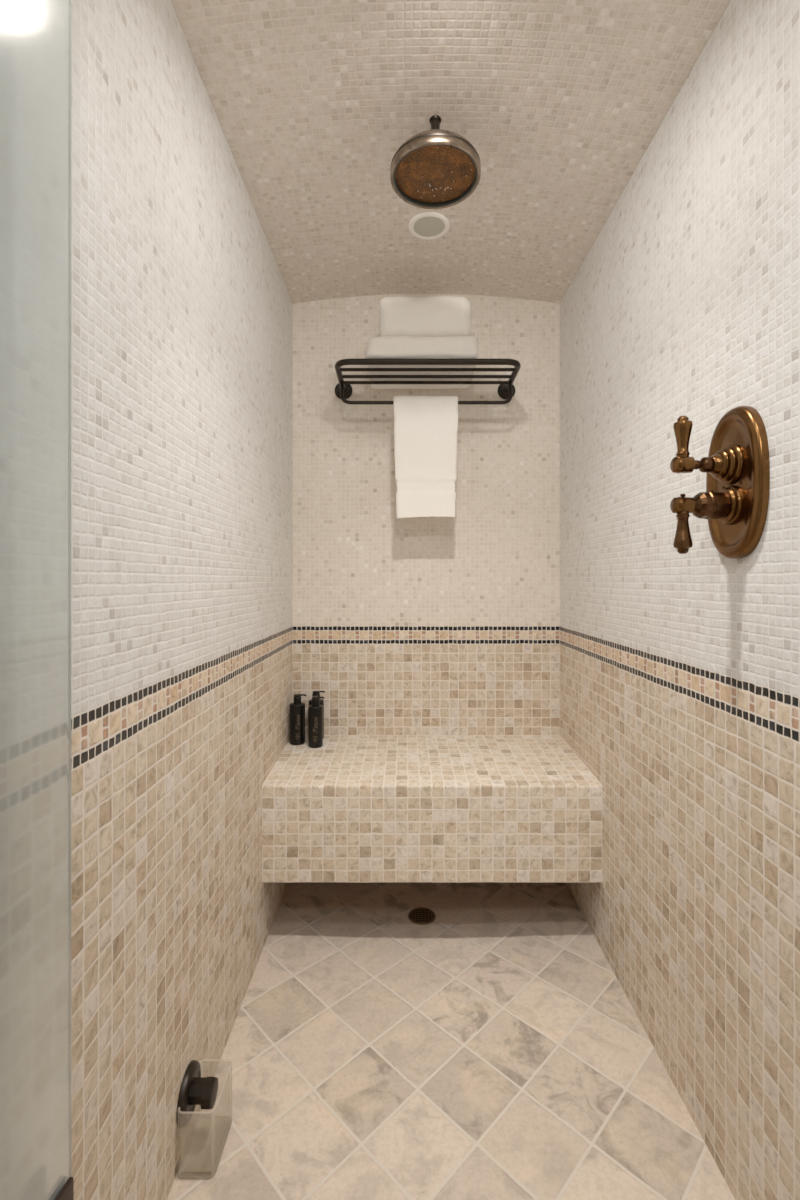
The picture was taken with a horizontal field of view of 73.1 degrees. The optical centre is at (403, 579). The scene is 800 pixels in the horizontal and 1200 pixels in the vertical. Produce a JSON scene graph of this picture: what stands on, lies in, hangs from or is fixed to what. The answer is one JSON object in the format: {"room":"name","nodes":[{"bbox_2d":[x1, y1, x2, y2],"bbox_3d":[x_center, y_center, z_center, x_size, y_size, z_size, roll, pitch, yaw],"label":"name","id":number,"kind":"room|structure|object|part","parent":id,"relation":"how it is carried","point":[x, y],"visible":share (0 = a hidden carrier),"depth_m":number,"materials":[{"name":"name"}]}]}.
{"room":"shower room","nodes":[
{"label":"shower room","id":0,"kind":"room"},
{"bbox_2d":[71,0,292,1199],"bbox_3d":[-0.467,0.053,1.186,0.100,2.174,1.672,0,0,0],"label":"wall","id":1,"kind":"structure","parent":0,"point":[182,306],"depth_m":0.92,"materials":[{"name":"tile"}]},
{"bbox_2d":[0,0,73,1199],"bbox_3d":[-0.420,0.060,0.312,0.051,2.020,0.583,0,0,7],"label":"door","id":2,"kind":"structure","parent":1,"relation":"in","point":[35,35],"depth_m":0.55,"materials":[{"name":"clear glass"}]},
{"bbox_2d":[176,1060,217,1127],"bbox_3d":[-0.390,0.984,1.036,0.054,0.094,0.094,0,0,0],"label":"wall bracket","id":3,"kind":"object","parent":1,"relation":"attached to","point":[195,1089],"visible":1,"depth_m":1.02,"materials":[{"name":"black metal"}]},
{"bbox_2d":[293,294,559,734],"bbox_3d":[0.083,0.034,2.072,1.200,2.212,0.100,0,0,0],"label":"wall","id":4,"kind":"structure","parent":0,"point":[412,625],"depth_m":2.02,"materials":[{"name":"tile"}]},
{"bbox_2d":[335,359,520,404],"bbox_3d":[0.079,-0.677,1.882,0.676,0.129,0.280,0,0,0],"label":"towel rack","id":5,"kind":"object","parent":4,"relation":"attached to","point":[343,389],"visible":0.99,"depth_m":1.87,"materials":[{"name":"black metal"}]},
{"bbox_2d":[365,336,477,388],"bbox_3d":[0.059,-0.752,1.874,0.370,0.103,0.271,0,0,0],"label":"towel","id":6,"kind":"object","parent":5,"relation":"on","point":[383,347],"visible":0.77,"depth_m":1.75,"materials":[{"name":"white fabric"}]},
{"bbox_2d":[380,296,470,336],"bbox_3d":[0.071,-0.875,1.881,0.304,0.142,0.231,0,0,0],"label":"towel","id":7,"kind":"object","parent":6,"relation":"on","point":[439,316],"visible":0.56,"depth_m":1.77,"materials":[{"name":"white fabric"}]},
{"bbox_2d":[393,396,457,517],"bbox_3d":[0.075,-0.428,1.884,0.223,0.429,0.056,0,0,0],"label":"towel","id":8,"kind":"object","parent":5,"relation":"hanging from","point":[425,427],"visible":1,"depth_m":1.86,"materials":[{"name":"white fabric"}]},
{"bbox_3d":[0.079,-0.707,1.934,0.597,0.012,0.012,0,0,0],"label":"shelf rail","id":9,"kind":"part","parent":5,"relation":"part of","materials":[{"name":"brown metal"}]},
{"bbox_3d":[0.079,-0.707,1.877,0.597,0.012,0.012,0,0,0],"label":"shelf rail","id":10,"kind":"part","parent":5,"relation":"part of","materials":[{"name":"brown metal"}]},
{"bbox_3d":[0.079,-0.707,1.815,0.597,0.012,0.012,0,0,0],"label":"shelf rail","id":11,"kind":"part","parent":5,"relation":"part of","materials":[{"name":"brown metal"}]},
{"bbox_3d":[0.079,-0.708,1.876,0.629,0.020,0.268,0,0,0],"label":"shelf frame","id":12,"kind":"part","parent":5,"relation":"part of","materials":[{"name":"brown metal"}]},
{"bbox_2d":[262,735,601,881],"bbox_3d":[0.083,0.735,1.804,1.000,0.309,0.435,0,0,0],"label":"shower bench","id":13,"kind":"object","parent":4,"relation":"attached to","point":[348,808],"visible":0.99,"depth_m":1.59,"materials":[{"name":"tile"}]},
{"bbox_2d":[290,694,305,744],"bbox_3d":[-0.382,0.497,1.935,0.055,0.175,0.055,0,0,29],"label":"pump bottle","id":14,"kind":"object","parent":13,"relation":"on","point":[297,708],"visible":1,"depth_m":1.91,"materials":[{"name":"black plastic"}]},
{"bbox_2d":[308,696,324,747],"bbox_3d":[-0.312,0.498,1.906,0.051,0.175,0.051,0,0,43],"label":"pump bottle","id":15,"kind":"object","parent":13,"relation":"on","point":[315,711],"visible":1,"depth_m":1.89,"materials":[{"name":"black plastic"}]},
{"bbox_2d":[308,691,324,737],"bbox_3d":[-0.322,0.494,1.980,0.056,0.175,0.056,0,0,26],"label":"pump bottle","id":16,"kind":"object","parent":13,"relation":"on","point":[315,693],"visible":0.12,"depth_m":1.97,"materials":[{"name":"black plastic"}]},
{"bbox_2d":[170,0,730,303],"bbox_3d":[0.083,-1.083,1.236,1.200,0.098,1.772,0,0,0],"label":"ceiling","id":17,"kind":"structure","parent":0,"point":[559,103],"depth_m":1.23,"materials":[{"name":"tile"}]},
{"bbox_2d":[409,212,449,239],"bbox_3d":[0.076,-1.069,1.634,0.124,0.006,0.124,0,0,0],"label":"recessed light","id":18,"kind":"object","parent":17,"relation":"in","point":[428,225],"visible":1,"depth_m":1.63,"materials":[{"name":"white plastic"}]},
{"bbox_2d":[390,115,480,208],"bbox_3d":[0.073,-1.003,1.259,0.210,0.138,0.210,0,0,0],"label":"shower head","id":19,"kind":"object","parent":17,"relation":"hanging from","point":[435,168],"visible":1,"depth_m":1.24},
{"bbox_3d":[0.073,-1.038,1.259,0.020,0.060,0.020,0,0,0],"label":"stem","id":20,"kind":"part","parent":19,"relation":"part of","materials":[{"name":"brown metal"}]},
{"bbox_2d":[167,882,734,1199],"bbox_3d":[0.083,1.115,1.186,1.000,0.050,1.672,0,0,0],"label":"floor","id":21,"kind":"structure","parent":0,"point":[491,1048],"depth_m":1.22,"materials":[{"name":"tile"}]},
{"bbox_2d":[178,1116,231,1177],"bbox_3d":[-0.380,1.029,1.036,0.071,0.122,0.112,0,0,0],"label":"glass box","id":22,"kind":"object","parent":21,"relation":"on","point":[203,1152],"visible":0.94,"depth_m":1.03,"materials":[{"name":"glass"}]},
{"bbox_2d":[408,907,435,924],"bbox_3d":[0.059,1.104,1.775,0.090,0.003,0.090,0,0,0],"label":"floor drain","id":23,"kind":"object","parent":21,"relation":"on","point":[421,915],"visible":1,"depth_m":1.77,"materials":[{"name":"brown metal"}]},
{"bbox_2d":[560,0,799,1199],"bbox_3d":[0.633,0.053,1.186,0.100,2.174,1.672,0,0,0],"label":"wall","id":24,"kind":"structure","parent":0,"point":[680,673],"depth_m":1.08,"materials":[{"name":"tile"}]},
{"bbox_2d":[670,406,769,558],"bbox_3d":[0.525,-0.168,0.940,0.115,0.262,0.159,0,0,0],"label":"shower valve","id":25,"kind":"object","parent":24,"relation":"attached to","point":[735,501],"visible":1,"depth_m":0.92,"materials":[{"name":"gold metal"}]},
{"bbox_3d":[0.485,-0.083,0.940,0.030,0.075,0.030,0,0,0],"label":"lever","id":26,"kind":"part","parent":25,"relation":"part of","materials":[{"name":"gold metal"}]},
{"bbox_3d":[0.485,-0.248,0.940,0.030,0.075,0.030,0,0,0],"label":"lever","id":27,"kind":"part","parent":25,"relation":"part of","materials":[{"name":"gold metal"}]},
{"bbox_3d":[0.516,-0.201,0.940,0.036,0.027,0.027,0,0,0],"label":"stem","id":28,"kind":"part","parent":25,"relation":"part of","materials":[{"name":"gold metal"}]},
{"bbox_3d":[0.527,-0.130,0.940,0.056,0.049,0.049,0,0,0],"label":"faceted knob","id":29,"kind":"part","parent":25,"relation":"part of","materials":[{"name":"gold metal"}]}
]}

